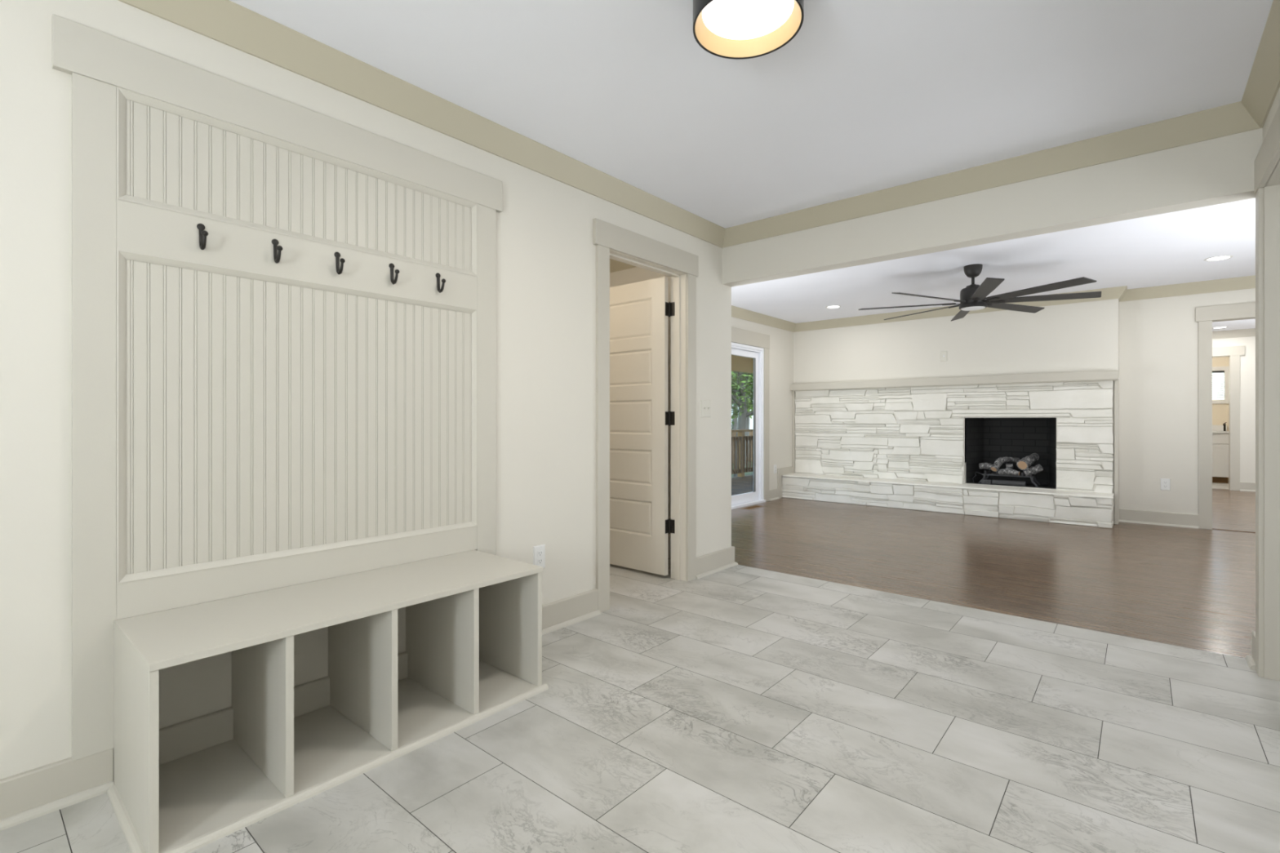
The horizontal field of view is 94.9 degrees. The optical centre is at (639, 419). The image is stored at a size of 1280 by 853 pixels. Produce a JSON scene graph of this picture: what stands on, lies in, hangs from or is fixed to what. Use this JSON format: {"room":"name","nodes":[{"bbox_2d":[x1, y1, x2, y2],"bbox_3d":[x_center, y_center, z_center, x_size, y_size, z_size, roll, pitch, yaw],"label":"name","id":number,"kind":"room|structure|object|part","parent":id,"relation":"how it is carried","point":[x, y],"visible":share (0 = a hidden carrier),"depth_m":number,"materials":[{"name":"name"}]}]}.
{"room":"mudroom","nodes":[
{"label":"mudroom","id":0,"kind":"room"},
{"bbox_2d":[0,0,731,782],"bbox_3d":[-1.225,-0.136,2.155,0.120,2.391,5.690,0,0,40],"label":"wall","id":1,"kind":"structure","parent":0,"point":[546,251],"depth_m":1.89,"materials":[{"name":"beige paint"}]},
{"bbox_2d":[0,651,407,831],"bbox_3d":[-0.882,1.001,0.414,2.660,0.118,3.487,0,0,40],"label":"baseboard","id":2,"kind":"structure","parent":1,"relation":"attached to","point":[31,794],"depth_m":1.66,"materials":[{"name":"beige paint"}]},
{"bbox_3d":[-0.917,1.050,0.373,2.624,0.020,3.342,0,0,40],"label":"shoe moulding","id":3,"kind":"part","parent":2,"relation":"part of","materials":[{"name":"paint"}]},
{"bbox_2d":[52,13,502,760],"bbox_3d":[-1.124,-0.077,2.163,0.024,2.049,1.476,0,0,40],"label":"panel","id":4,"kind":"object","parent":1,"relation":"attached to","point":[244,422],"visible":0.95,"depth_m":1.96,"materials":[{"name":"paint"}]},
{"bbox_2d":[196,223,208,249],"bbox_3d":[-1.363,-0.574,1.831,0.056,0.085,0.022,0,0,40],"label":"coat hook","id":5,"kind":"object","parent":4,"relation":"attached to","point":[203,233],"visible":1,"depth_m":1.84,"materials":[{"name":"black metal"}]},
{"bbox_2d":[271,239,282,263],"bbox_3d":[-1.228,-0.574,1.990,0.056,0.085,0.022,0,0,40],"label":"coat hook","id":6,"kind":"object","parent":4,"relation":"attached to","point":[277,254],"visible":1,"depth_m":2.00,"materials":[{"name":"black metal"}]},
{"bbox_3d":[-1.123,-0.007,2.160,0.015,0.969,1.212,0,0,40],"label":"panel moulding","id":7,"kind":"part","parent":4,"relation":"part of","materials":[{"name":"paint"}]},
{"bbox_3d":[-1.123,-0.799,2.160,0.015,0.326,1.212,0,0,40],"label":"panel moulding","id":8,"kind":"part","parent":4,"relation":"part of","materials":[{"name":"paint"}]},
{"bbox_3d":[-1.126,-0.564,2.163,0.020,0.144,1.212,0,0,40],"label":"hook rail","id":9,"kind":"part","parent":4,"relation":"part of","materials":[{"name":"paint"}]},
{"bbox_3d":[-1.126,0.528,2.163,0.020,0.102,1.212,0,0,40],"label":"rail","id":10,"kind":"part","parent":4,"relation":"part of","materials":[{"name":"paint"}]},
{"bbox_2d":[333,252,345,274],"bbox_3d":[-1.095,-0.574,2.145,0.056,0.085,0.022,0,0,40],"label":"coat hook","id":11,"kind":"object","parent":4,"relation":"attached to","point":[339,270],"visible":1,"depth_m":2.15,"materials":[{"name":"black metal"}]},
{"bbox_2d":[388,262,399,284],"bbox_3d":[-0.962,-0.574,2.302,0.056,0.085,0.022,0,0,40],"label":"coat hook","id":12,"kind":"object","parent":4,"relation":"attached to","point":[391,265],"visible":1,"depth_m":2.31,"materials":[{"name":"black metal"}]},
{"bbox_2d":[435,272,445,293],"bbox_3d":[-0.831,-0.574,2.455,0.056,0.085,0.022,0,0,40],"label":"coat hook","id":13,"kind":"object","parent":4,"relation":"attached to","point":[437,275],"visible":1,"depth_m":2.46,"materials":[{"name":"black metal"}]},
{"bbox_2d":[533,544,545,568],"bbox_3d":[-0.497,0.684,2.909,0.009,0.118,0.074,0,0,40],"label":"wall outlet","id":14,"kind":"object","parent":1,"relation":"attached to","point":[539,552],"visible":1,"depth_m":2.91,"materials":[{"name":"white plastic"}]},
{"bbox_2d":[537,550,542,556],"bbox_3d":[-0.495,0.664,2.908,0.003,0.027,0.033,0,0,40],"label":"receptacle","id":15,"kind":"object","parent":14,"relation":"attached to","point":[540,553],"depth_m":2.91,"materials":[{"name":"white plastic"}]},
{"bbox_2d":[537,558,542,564],"bbox_3d":[-0.495,0.704,2.908,0.003,0.027,0.033,0,0,40],"label":"receptacle","id":16,"kind":"object","parent":14,"relation":"attached to","point":[540,561],"depth_m":2.91,"materials":[{"name":"white plastic"}]},
{"bbox_2d":[542,588,600,635],"bbox_3d":[-0.474,0.994,2.916,0.036,0.133,0.763,0,0,40],"label":"baseboard","id":17,"kind":"structure","parent":1,"relation":"attached to","point":[562,613],"depth_m":3.04,"materials":[{"name":"beige paint"}]},
{"bbox_3d":[-0.467,1.050,2.910,0.018,0.020,0.763,0,0,40],"label":"shoe moulding","id":18,"kind":"part","parent":17,"relation":"part of","materials":[{"name":"paint"}]},
{"bbox_2d":[118,0,1279,248],"bbox_3d":[-0.207,-1.277,1.206,2.660,0.108,5.567,0,0,40],"label":"trim","id":19,"kind":"structure","parent":1,"relation":"attached to","point":[227,22],"depth_m":2.60,"materials":[{"name":"beige paint"}]},
{"bbox_2d":[700,400,711,417],"bbox_3d":[0.456,-0.074,4.021,0.017,0.118,0.120,0,0,40],"label":"light switch","id":20,"kind":"object","parent":1,"relation":"attached to","point":[705,405],"visible":1,"depth_m":4.02,"materials":[{"name":"white plastic"}]},
{"bbox_2d":[695,546,737,579],"bbox_3d":[0.373,0.994,4.240,0.466,0.133,0.514,0,0,40],"label":"baseboard","id":21,"kind":"structure","parent":1,"relation":"attached to","point":[710,563],"depth_m":4.08,"materials":[{"name":"beige paint"}]},
{"bbox_3d":[0.373,1.050,4.240,0.466,0.020,0.514,0,0,40],"label":"shoe moulding","id":22,"kind":"part","parent":21,"relation":"part of","materials":[{"name":"paint"}]},
{"bbox_2d":[0,481,1279,852],"bbox_3d":[3.793,1.110,4.913,7.400,0.100,16.800,0,0,40],"label":"floor","id":23,"kind":"structure","parent":0,"point":[738,708],"depth_m":2.08,"materials":[{"name":"tile"}]},
{"bbox_2d":[106,550,548,852],"bbox_3d":[-0.950,0.820,1.998,0.499,0.481,1.237,0,0,40],"label":"bench","id":24,"kind":"object","parent":23,"relation":"on","point":[473,618],"visible":1,"depth_m":1.84,"materials":[{"name":"paint"}]},
{"bbox_3d":[-1.333,0.830,1.548,0.462,0.461,0.019,0,0,40],"label":"panel","id":25,"kind":"part","parent":24,"relation":"part of","materials":[{"name":"paint"}]},
{"bbox_3d":[-0.949,0.589,1.997,0.465,0.020,1.204,0,0,40],"label":"seat","id":26,"kind":"part","parent":24,"relation":"part of","materials":[{"name":"paint"}]},
{"bbox_3d":[-0.567,0.830,2.447,0.462,0.461,0.020,0,0,40],"label":"panel","id":27,"kind":"part","parent":24,"relation":"part of","materials":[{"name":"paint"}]},
{"bbox_2d":[742,505,763,509],"bbox_3d":[1.356,1.057,7.056,0.110,0.006,0.340,0,0,40],"label":"floor vent","id":28,"kind":"object","parent":23,"relation":"in","point":[754,506],"visible":1,"depth_m":7.04,"materials":[{"name":"brown metal"}]},
{"bbox_2d":[777,370,1119,528],"bbox_3d":[3.508,0.285,7.110,3.550,1.549,0.913,0,0,38],"label":"fireplace","id":29,"kind":"object","parent":23,"relation":"on","point":[915,444],"depth_m":6.89,"materials":[{"name":"white stone"}]},
{"bbox_3d":[1.986,0.859,8.021,0.018,0.402,0.445,0,0,40],"label":"hearth skirting","id":30,"kind":"part","parent":29,"relation":"part of","materials":[{"name":"beige paint"}]},
{"bbox_2d":[790,370,1119,391],"bbox_3d":[3.464,-0.441,7.043,3.534,0.097,0.105,0,0,40],"label":"mantel shelf","id":31,"kind":"object","parent":29,"relation":"attached to","point":[1106,376],"depth_m":6.71,"materials":[{"name":"beige paint"}]},
{"bbox_2d":[978,462,992,470],"bbox_3d":[4.044,0.548,6.828,0.177,0.091,0.076,0,0,34],"label":"log","id":32,"kind":"object","parent":29,"relation":"on","point":[982,465],"visible":0.8,"depth_m":6.82,"materials":[{"name":"wood"}]},
{"bbox_2d":[990,456,1019,471],"bbox_3d":[4.194,0.514,6.755,0.363,0.169,0.093,0,0,-13],"label":"log","id":33,"kind":"object","parent":29,"relation":"on","point":[998,462],"visible":0.97,"depth_m":6.73,"materials":[{"name":"wood"}]},
{"bbox_3d":[4.182,0.669,6.734,0.661,0.157,0.326,0,0,40],"label":"log grate","id":34,"kind":"part","parent":29,"relation":"part of","materials":[{"name":"black metal"}]},
{"bbox_2d":[997,467,1020,475],"bbox_3d":[4.163,0.590,6.627,0.212,0.080,0.075,0,0,40],"label":"log","id":35,"kind":"object","parent":29,"relation":"on","point":[1003,471],"visible":1,"depth_m":6.61,"materials":[{"name":"wood"}]},
{"bbox_2d":[1005,463,1013,468],"bbox_3d":[4.205,0.535,6.680,0.073,0.063,0.063,0,0,40],"label":"log","id":36,"kind":"object","parent":35,"relation":"on","point":[1007,465],"visible":0.93,"depth_m":6.66,"materials":[{"name":"wood"}]},
{"bbox_2d":[1016,453,1039,470],"bbox_3d":[4.367,0.473,6.604,0.306,0.185,0.122,0,0,-33],"label":"log","id":37,"kind":"object","parent":29,"relation":"on","point":[1024,464],"visible":1,"depth_m":6.55,"materials":[{"name":"wood"}]},
{"bbox_2d":[1022,464,1043,475],"bbox_3d":[4.369,0.568,6.527,0.191,0.143,0.092,0,0,21],"label":"log","id":38,"kind":"object","parent":29,"relation":"on","point":[1037,468],"visible":0.98,"depth_m":6.50,"materials":[{"name":"wood"}]},
{"bbox_3d":[4.351,0.691,6.482,0.026,0.113,0.077,0,0,-37],"label":"leg","id":39,"kind":"part","parent":29,"relation":"part of","materials":[{"name":"metal"}]},
{"bbox_3d":[4.493,0.691,6.649,0.026,0.113,0.077,0,0,-37],"label":"leg","id":40,"kind":"part","parent":29,"relation":"part of","materials":[{"name":"metal"}]},
{"bbox_2d":[1212,425,1228,483],"bbox_3d":[9.568,0.580,10.133,0.838,0.960,0.557,0,0,40],"label":"bathroom vanity","id":41,"kind":"object","parent":23,"relation":"on","point":[1220,437],"visible":0.23,"depth_m":9.75,"materials":[{"name":"white wood"}]},
{"bbox_3d":[9.563,0.323,9.811,0.399,0.165,0.020,0,0,40],"label":"drawer","id":42,"kind":"part","parent":41,"relation":"part of","materials":[{"name":"white wood"}]},
{"bbox_2d":[1212,431,1228,433],"bbox_3d":[9.559,0.214,10.123,0.838,0.032,0.530,0,0,40],"label":"countertop","id":43,"kind":"structure","parent":41,"relation":"on","point":[1213,432],"depth_m":9.73,"materials":[{"name":"white stone"}]},
{"bbox_2d":[1222,422,1226,431],"bbox_3d":[9.850,0.122,9.888,0.158,0.152,0.041,0,0,-42],"label":"sink faucet","id":44,"kind":"object","parent":43,"relation":"on","point":[1224,424],"visible":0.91,"depth_m":9.92,"materials":[{"name":"black metal"}]},
{"bbox_3d":[9.561,0.682,9.809,0.399,0.535,0.026,0,0,40],"label":"cabinet door","id":45,"kind":"part","parent":41,"relation":"part of","materials":[{"name":"white wood"}]},
{"bbox_2d":[609,266,671,558],"bbox_3d":[-0.686,-0.136,3.928,1.360,2.391,2.290,0,0,40],"label":"wall","id":46,"kind":"structure","parent":0,"point":[636,274],"depth_m":4.50,"materials":[{"name":"beige paint"}]},
{"bbox_2d":[609,258,635,272],"bbox_3d":[-0.655,-1.277,3.887,1.260,0.108,2.067,0,0,40],"label":"trim","id":47,"kind":"structure","parent":46,"relation":"attached to","point":[615,265],"depth_m":4.80,"materials":[{"name":"beige paint"}]},
{"bbox_2d":[592,217,698,612],"bbox_3d":[-0.254,-0.016,3.833,0.866,2.152,0.971,0,0,40],"label":"door","id":48,"kind":"structure","parent":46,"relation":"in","point":[633,416],"depth_m":3.90,"materials":[{"name":"beige paint"}]},
{"bbox_3d":[-0.205,0.053,3.243,0.020,2.014,0.092,0,0,40],"label":"casing leg","id":49,"kind":"part","parent":48,"relation":"part of","materials":[{"name":"beige paint"}]},
{"bbox_3d":[0.014,0.048,3.605,0.124,2.024,0.759,0,0,40],"label":"frame","id":50,"kind":"part","parent":48,"relation":"part of","materials":[{"name":"paint"}]},
{"bbox_3d":[0.336,0.053,3.879,0.020,2.014,0.092,0,0,40],"label":"casing leg","id":51,"kind":"part","parent":48,"relation":"part of","materials":[{"name":"beige paint"}]},
{"bbox_2d":[230,0,1273,331],"bbox_3d":[3.793,-1.391,4.913,7.400,0.120,16.800,0,0,40],"label":"ceiling","id":52,"kind":"structure","parent":0,"point":[867,96],"depth_m":2.42,"materials":[{"name":"paint"}]},
{"bbox_2d":[693,0,804,58],"bbox_3d":[0.328,-1.265,1.790,0.331,0.130,0.331,0,0,40],"label":"drum ceiling light","id":53,"kind":"object","parent":52,"relation":"attached to","point":[724,28],"visible":1,"depth_m":1.84,"materials":[{"name":"black metal"}]},
{"bbox_2d":[702,0,794,39],"bbox_3d":[0.328,-1.246,1.790,0.276,0.003,0.276,0,0,40],"label":"diffuser","id":54,"kind":"object","parent":53,"relation":"attached to","point":[722,20],"depth_m":1.83,"materials":[{"name":"white glass"}]},
{"bbox_2d":[825,305,840,308],"bbox_3d":[2.284,-1.329,6.935,0.176,0.004,0.176,0,0,40],"label":"recessed light","id":55,"kind":"object","parent":52,"relation":"in","point":[830,306],"visible":1,"depth_m":6.92,"materials":[{"name":"white plastic"}]},
{"bbox_2d":[858,263,1101,320],"bbox_3d":[2.889,-1.140,5.093,1.734,0.380,1.734,0,0,40],"label":"ceiling fan","id":56,"kind":"object","parent":52,"relation":"hanging from","point":[973,297],"visible":1,"depth_m":4.94,"materials":[{"name":"black metal"}]},
{"bbox_3d":[2.390,-1.016,5.282,0.797,0.033,0.111,0,0,21],"label":"blade","id":57,"kind":"part","parent":56,"relation":"part of","materials":[{"name":"black wood"}]},
{"bbox_3d":[2.670,-1.016,5.579,0.111,0.033,0.797,0,0,-24],"label":"blade","id":58,"kind":"part","parent":56,"relation":"part of","materials":[{"name":"black wood"}]},
{"bbox_3d":[2.403,-1.016,4.874,0.797,0.033,0.111,0,0,-24],"label":"blade","id":59,"kind":"part","parent":56,"relation":"part of","materials":[{"name":"black wood"}]},
{"bbox_3d":[3.078,-1.016,5.592,0.111,0.033,0.797,0,0,21],"label":"blade","id":60,"kind":"part","parent":56,"relation":"part of","materials":[{"name":"black wood"}]},
{"bbox_3d":[2.700,-1.016,4.594,0.111,0.033,0.797,0,0,21],"label":"blade","id":61,"kind":"part","parent":56,"relation":"part of","materials":[{"name":"black wood"}]},
{"bbox_3d":[3.375,-1.016,5.312,0.797,0.033,0.111,0,0,-24],"label":"blade","id":62,"kind":"part","parent":56,"relation":"part of","materials":[{"name":"black wood"}]},
{"bbox_3d":[3.108,-1.016,4.607,0.111,0.033,0.797,0,0,-24],"label":"blade","id":63,"kind":"part","parent":56,"relation":"part of","materials":[{"name":"black wood"}]},
{"bbox_3d":[3.388,-1.016,4.904,0.797,0.033,0.111,0,0,21],"label":"blade","id":64,"kind":"part","parent":56,"relation":"part of","materials":[{"name":"black wood"}]},
{"bbox_2d":[1204,255,1233,261],"bbox_3d":[4.771,-1.329,4.842,0.176,0.004,0.176,0,0,40],"label":"recessed light","id":65,"kind":"object","parent":52,"relation":"in","point":[1220,257],"visible":1,"depth_m":4.84,"materials":[{"name":"white plastic"}]},
{"bbox_2d":[731,316,793,497],"bbox_3d":[0.890,-0.136,6.841,0.120,2.391,4.433,0,0,40],"label":"wall","id":66,"kind":"structure","parent":0,"point":[781,341],"depth_m":7.88,"materials":[{"name":"beige paint"}]},
{"bbox_2d":[731,355,753,373],"bbox_3d":[1.867,-1.200,10.300,2.880,0.400,10.900,0,0,40],"label":"porch roof","id":67,"kind":"structure","parent":66,"relation":"attached to","point":[739,364],"depth_m":12.23,"materials":[{"name":"brown wood"}]},
{"bbox_2d":[731,326,769,509],"bbox_3d":[0.963,-0.018,6.880,0.147,2.157,2.120,0,0,40],"label":"door","id":68,"kind":"structure","parent":66,"relation":"in","point":[760,355],"depth_m":7.52,"materials":[{"name":"beige paint"}]},
{"bbox_3d":[1.218,0.087,7.203,0.036,1.885,0.885,0,0,40],"label":"patio sash","id":69,"kind":"part","parent":68,"relation":"part of","materials":[{"name":"white plastic"}]},
{"bbox_3d":[1.635,0.070,7.607,0.020,1.979,0.135,0,0,40],"label":"casing leg","id":70,"kind":"part","parent":68,"relation":"part of","materials":[{"name":"beige paint"}]},
{"bbox_2d":[768,488,779,501],"bbox_3d":[1.766,0.994,7.749,0.036,0.133,0.253,0,0,40],"label":"baseboard","id":71,"kind":"structure","parent":66,"relation":"attached to","point":[773,494],"depth_m":7.74,"materials":[{"name":"beige paint"}]},
{"bbox_2d":[773,464,777,473],"bbox_3d":[1.803,0.660,7.812,0.009,0.118,0.074,0,0,40],"label":"wall outlet","id":72,"kind":"object","parent":66,"relation":"attached to","point":[775,465],"visible":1,"depth_m":7.80,"materials":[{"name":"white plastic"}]},
{"bbox_2d":[722,128,1262,286],"bbox_3d":[1.638,-1.149,3.371,2.660,0.365,0.123,0,0,40],"label":"wall header","id":73,"kind":"structure","parent":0,"point":[1220,170],"depth_m":3.02,"materials":[{"name":"beige paint"}]},
{"bbox_2d":[793,288,1255,521],"bbox_3d":[4.508,-0.136,6.446,5.900,2.391,0.340,0,0,40],"label":"wall","id":74,"kind":"structure","parent":0,"point":[1153,344],"depth_m":6.08,"materials":[{"name":"beige paint"}]},
{"bbox_2d":[731,275,1255,332],"bbox_3d":[3.182,-1.277,4.889,5.900,0.108,4.190,0,0,40],"label":"trim","id":75,"kind":"structure","parent":74,"relation":"attached to","point":[1122,293],"depth_m":6.40,"materials":[{"name":"beige paint"}]},
{"bbox_2d":[1119,508,1198,528],"bbox_3d":[5.199,0.994,5.899,0.600,0.133,0.036,0,0,40],"label":"baseboard","id":76,"kind":"structure","parent":74,"relation":"attached to","point":[1132,516],"depth_m":5.89,"materials":[{"name":"beige paint"}]},
{"bbox_3d":[5.193,1.050,5.893,0.600,0.020,0.018,0,0,40],"label":"shoe moulding","id":77,"kind":"part","parent":76,"relation":"part of","materials":[{"name":"paint"}]},
{"bbox_2d":[1160,478,1170,490],"bbox_3d":[5.253,0.651,5.871,0.074,0.118,0.009,0,0,40],"label":"wall outlet","id":78,"kind":"object","parent":74,"relation":"attached to","point":[1165,483],"visible":1,"depth_m":5.87,"materials":[{"name":"white plastic"}]},
{"bbox_2d":[1195,302,1255,529],"bbox_3d":[5.837,-0.015,5.442,1.009,2.150,0.144,0,0,40],"label":"door","id":79,"kind":"structure","parent":74,"relation":"in","point":[1206,316],"depth_m":5.67,"materials":[{"name":"beige paint"}]},
{"bbox_3d":[5.468,0.054,5.680,0.095,2.012,0.020,0,0,40],"label":"casing leg","id":80,"kind":"part","parent":79,"relation":"part of","materials":[{"name":"beige paint"}]},
{"bbox_3d":[5.845,0.048,5.451,0.799,2.024,0.120,0,0,40],"label":"frame","id":81,"kind":"part","parent":79,"relation":"part of","materials":[{"name":"beige paint"}]},
{"bbox_2d":[1212,328,1255,338],"bbox_3d":[6.854,-1.277,7.580,3.800,0.108,4.430,0,0,40],"label":"trim","id":82,"kind":"structure","parent":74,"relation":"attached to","point":[1242,332],"depth_m":8.74,"materials":[{"name":"beige paint"}]},
{"bbox_2d":[1212,527,1255,533],"bbox_3d":[5.841,1.057,5.447,0.775,0.006,0.070,0,0,40],"label":"trim","id":83,"kind":"structure","parent":74,"relation":"attached to","point":[1212,527],"depth_m":5.59,"materials":[{"name":"brown wood"}]},
{"bbox_2d":[1212,356,1228,481],"bbox_3d":[9.516,-0.136,10.626,3.900,2.391,0.120,0,0,40],"label":"wall","id":84,"kind":"structure","parent":0,"point":[1220,411],"depth_m":10.13,"materials":[{"name":"beige paint"}]},
{"bbox_2d":[1212,425,1226,431],"bbox_3d":[9.740,0.149,10.336,0.838,0.098,0.025,0,0,40],"label":"backsplash","id":85,"kind":"structure","parent":84,"relation":"attached to","point":[1215,428],"depth_m":10.12,"materials":[{"name":"beige tile"}]},
{"bbox_2d":[1212,366,1228,404],"bbox_3d":[9.804,-0.590,10.332,0.820,0.640,0.086,0,0,40],"label":"window","id":86,"kind":"structure","parent":84,"relation":"in","point":[1224,370],"depth_m":10.12,"materials":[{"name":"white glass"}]},
{"bbox_2d":[1212,374,1223,398],"bbox_3d":[9.802,-0.570,10.330,0.660,0.400,0.030,0,0,40],"label":"blind","id":87,"kind":"object","parent":86,"relation":"attached to","point":[1215,375],"depth_m":10.16,"materials":[{"name":"white fabric"}]},
{"bbox_2d":[1212,336,1255,482],"bbox_3d":[8.330,-0.136,9.311,3.800,2.391,0.120,0,0,40],"label":"wall","id":88,"kind":"structure","parent":0,"point":[1247,362],"depth_m":8.68,"materials":[{"name":"beige paint"}]},
{"bbox_2d":[1212,346,1244,490],"bbox_3d":[8.596,-0.015,9.069,1.030,2.150,0.144,0,0,40],"label":"door","id":89,"kind":"structure","parent":88,"relation":"in","point":[1233,353],"depth_m":8.76,"materials":[{"name":"beige paint"}]},
{"bbox_3d":[8.604,0.049,9.078,0.740,2.022,0.120,0,0,40],"label":"frame","id":90,"kind":"part","parent":89,"relation":"part of","materials":[{"name":"beige paint"}]},
{"bbox_3d":[8.873,0.054,8.757,0.105,2.012,0.020,0,0,40],"label":"casing leg","id":91,"kind":"part","parent":89,"relation":"part of","materials":[{"name":"beige paint"}]},
{"bbox_2d":[1240,481,1255,491],"bbox_3d":[9.316,0.994,8.368,1.075,0.133,0.036,0,0,40],"label":"baseboard","id":92,"kind":"structure","parent":88,"relation":"attached to","point":[1244,486],"depth_m":8.66,"materials":[{"name":"beige paint"}]},
{"bbox_3d":[9.310,1.050,8.361,1.075,0.020,0.018,0,0,40],"label":"shoe moulding","id":93,"kind":"part","parent":92,"relation":"part of","materials":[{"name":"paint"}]},
{"bbox_2d":[1262,87,1279,141],"bbox_3d":[0.891,-0.136,0.351,0.120,2.391,5.690,0,0,40],"label":"wall","id":94,"kind":"structure","parent":0,"point":[1276,103],"depth_m":2.30,"materials":[{"name":"beige paint"}]},
{"bbox_2d":[1253,104,1279,681],"bbox_3d":[1.936,-0.015,1.593,0.148,2.150,2.217,0,0,40],"label":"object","id":95,"kind":"structure","parent":94,"relation":"in","point":[1267,162],"depth_m":2.40,"materials":[{"name":"beige paint"}]},
{"bbox_3d":[2.582,0.054,2.444,0.020,2.012,0.085,0,0,40],"label":"casing leg","id":96,"kind":"part","parent":95,"relation":"part of","materials":[{"name":"beige paint"}]},
{"bbox_3d":[1.944,0.048,1.587,0.128,2.024,2.061,0,0,40],"label":"frame","id":97,"kind":"part","parent":95,"relation":"part of","materials":[{"name":"beige paint"}]},
{"bbox_3d":[3.765,-0.135,1.558,2.690,2.391,0.123,0,0,40],"label":"wall","id":98,"kind":"structure","parent":0,"visible":0},
{"bbox_2d":[1244,631,1255,670],"bbox_3d":[2.767,0.994,2.441,0.336,0.133,0.147,0,0,40],"label":"baseboard","id":99,"kind":"structure","parent":98,"relation":"attached to","point":[1251,660],"depth_m":2.54,"materials":[{"name":"beige paint"}]},
{"bbox_3d":[2.767,1.050,2.441,0.336,0.020,0.147,0,0,40],"label":"shoe moulding","id":100,"kind":"part","parent":99,"relation":"part of","materials":[{"name":"paint"}]},
{"label":"outside","id":101,"kind":"structure","parent":0,"visible":0},
{"bbox_2d":[731,474,753,495],"bbox_3d":[1.957,1.215,10.223,2.616,0.030,10.900,0,0,40],"label":"deck","id":102,"kind":"object","parent":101,"point":[740,485],"visible":0.06,"depth_m":10.83,"materials":[{"name":"grey wood"}]},
{"bbox_2d":[731,429,753,476],"bbox_3d":[1.030,0.708,11.013,0.140,0.985,10.700,0,0,40],"label":"deck railing","id":103,"kind":"object","parent":102,"relation":"on","point":[740,438],"visible":0.08,"depth_m":12.26,"materials":[{"name":"brown wood"}]},
{"bbox_3d":[2.121,0.730,12.317,0.110,0.940,0.110,0,0,40],"label":"post","id":104,"kind":"part","parent":103,"relation":"part of","materials":[{"name":"brown wood"}]},
{"bbox_3d":[1.030,0.395,11.013,0.040,0.090,10.700,0,0,40],"label":"rail","id":105,"kind":"part","parent":103,"relation":"part of","materials":[{"name":"brown wood"}]},
{"bbox_3d":[1.030,0.237,11.013,0.140,0.045,10.700,0,0,40],"label":"rail","id":106,"kind":"part","parent":103,"relation":"part of","materials":[{"name":"brown wood"}]},
{"bbox_3d":[1.030,1.075,11.013,0.040,0.090,10.700,0,0,40],"label":"rail","id":107,"kind":"part","parent":103,"relation":"part of","materials":[{"name":"brown wood"}]},
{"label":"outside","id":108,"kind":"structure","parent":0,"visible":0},
{"bbox_2d":[731,461,753,477],"bbox_3d":[-4.355,1.910,28.676,36.170,0.100,62.000,0,0,40],"label":"ground","id":109,"kind":"structure","parent":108,"point":[748,473],"depth_m":20.36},
{"bbox_2d":[731,371,753,476],"bbox_3d":[2.928,-1.069,17.910,3.584,5.878,3.500,0,0,40],"label":"tree","id":110,"kind":"object","parent":109,"relation":"on","point":[741,402],"visible":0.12,"depth_m":17.94,"materials":[{"name":"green plant"}]},
{"bbox_2d":[731,373,753,465],"bbox_3d":[4.217,-1.489,23.897,4.468,6.732,4.289,0,0,40],"label":"tree","id":111,"kind":"object","parent":109,"relation":"on","point":[750,397],"visible":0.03,"depth_m":23.77,"materials":[{"name":"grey plant"}]},
{"bbox_2d":[731,381,753,430],"bbox_3d":[4.837,-1.681,30.004,4.724,7.099,5.472,0,0,40],"label":"tree","id":112,"kind":"object","parent":109,"relation":"on","point":[734,420],"visible":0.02,"depth_m":29.98,"materials":[{"name":"plant"}]},
{"bbox_2d":[731,431,753,463],"bbox_3d":[1.019,1.185,21.468,0.100,1.350,26.000,0,0,40],"label":"fence","id":113,"kind":"object","parent":109,"relation":"on","point":[734,433],"visible":0.02,"depth_m":25.82,"materials":[{"name":"brown wood"}]},
{"bbox_2d":[731,400,753,429],"bbox_3d":[5.451,-1.140,38.385,7.500,6.000,7.100,0,0,40],"label":"house","id":114,"kind":"structure","parent":109,"relation":"on","point":[751,421],"depth_m":34.64,"materials":[{"name":"white"}]}
]}

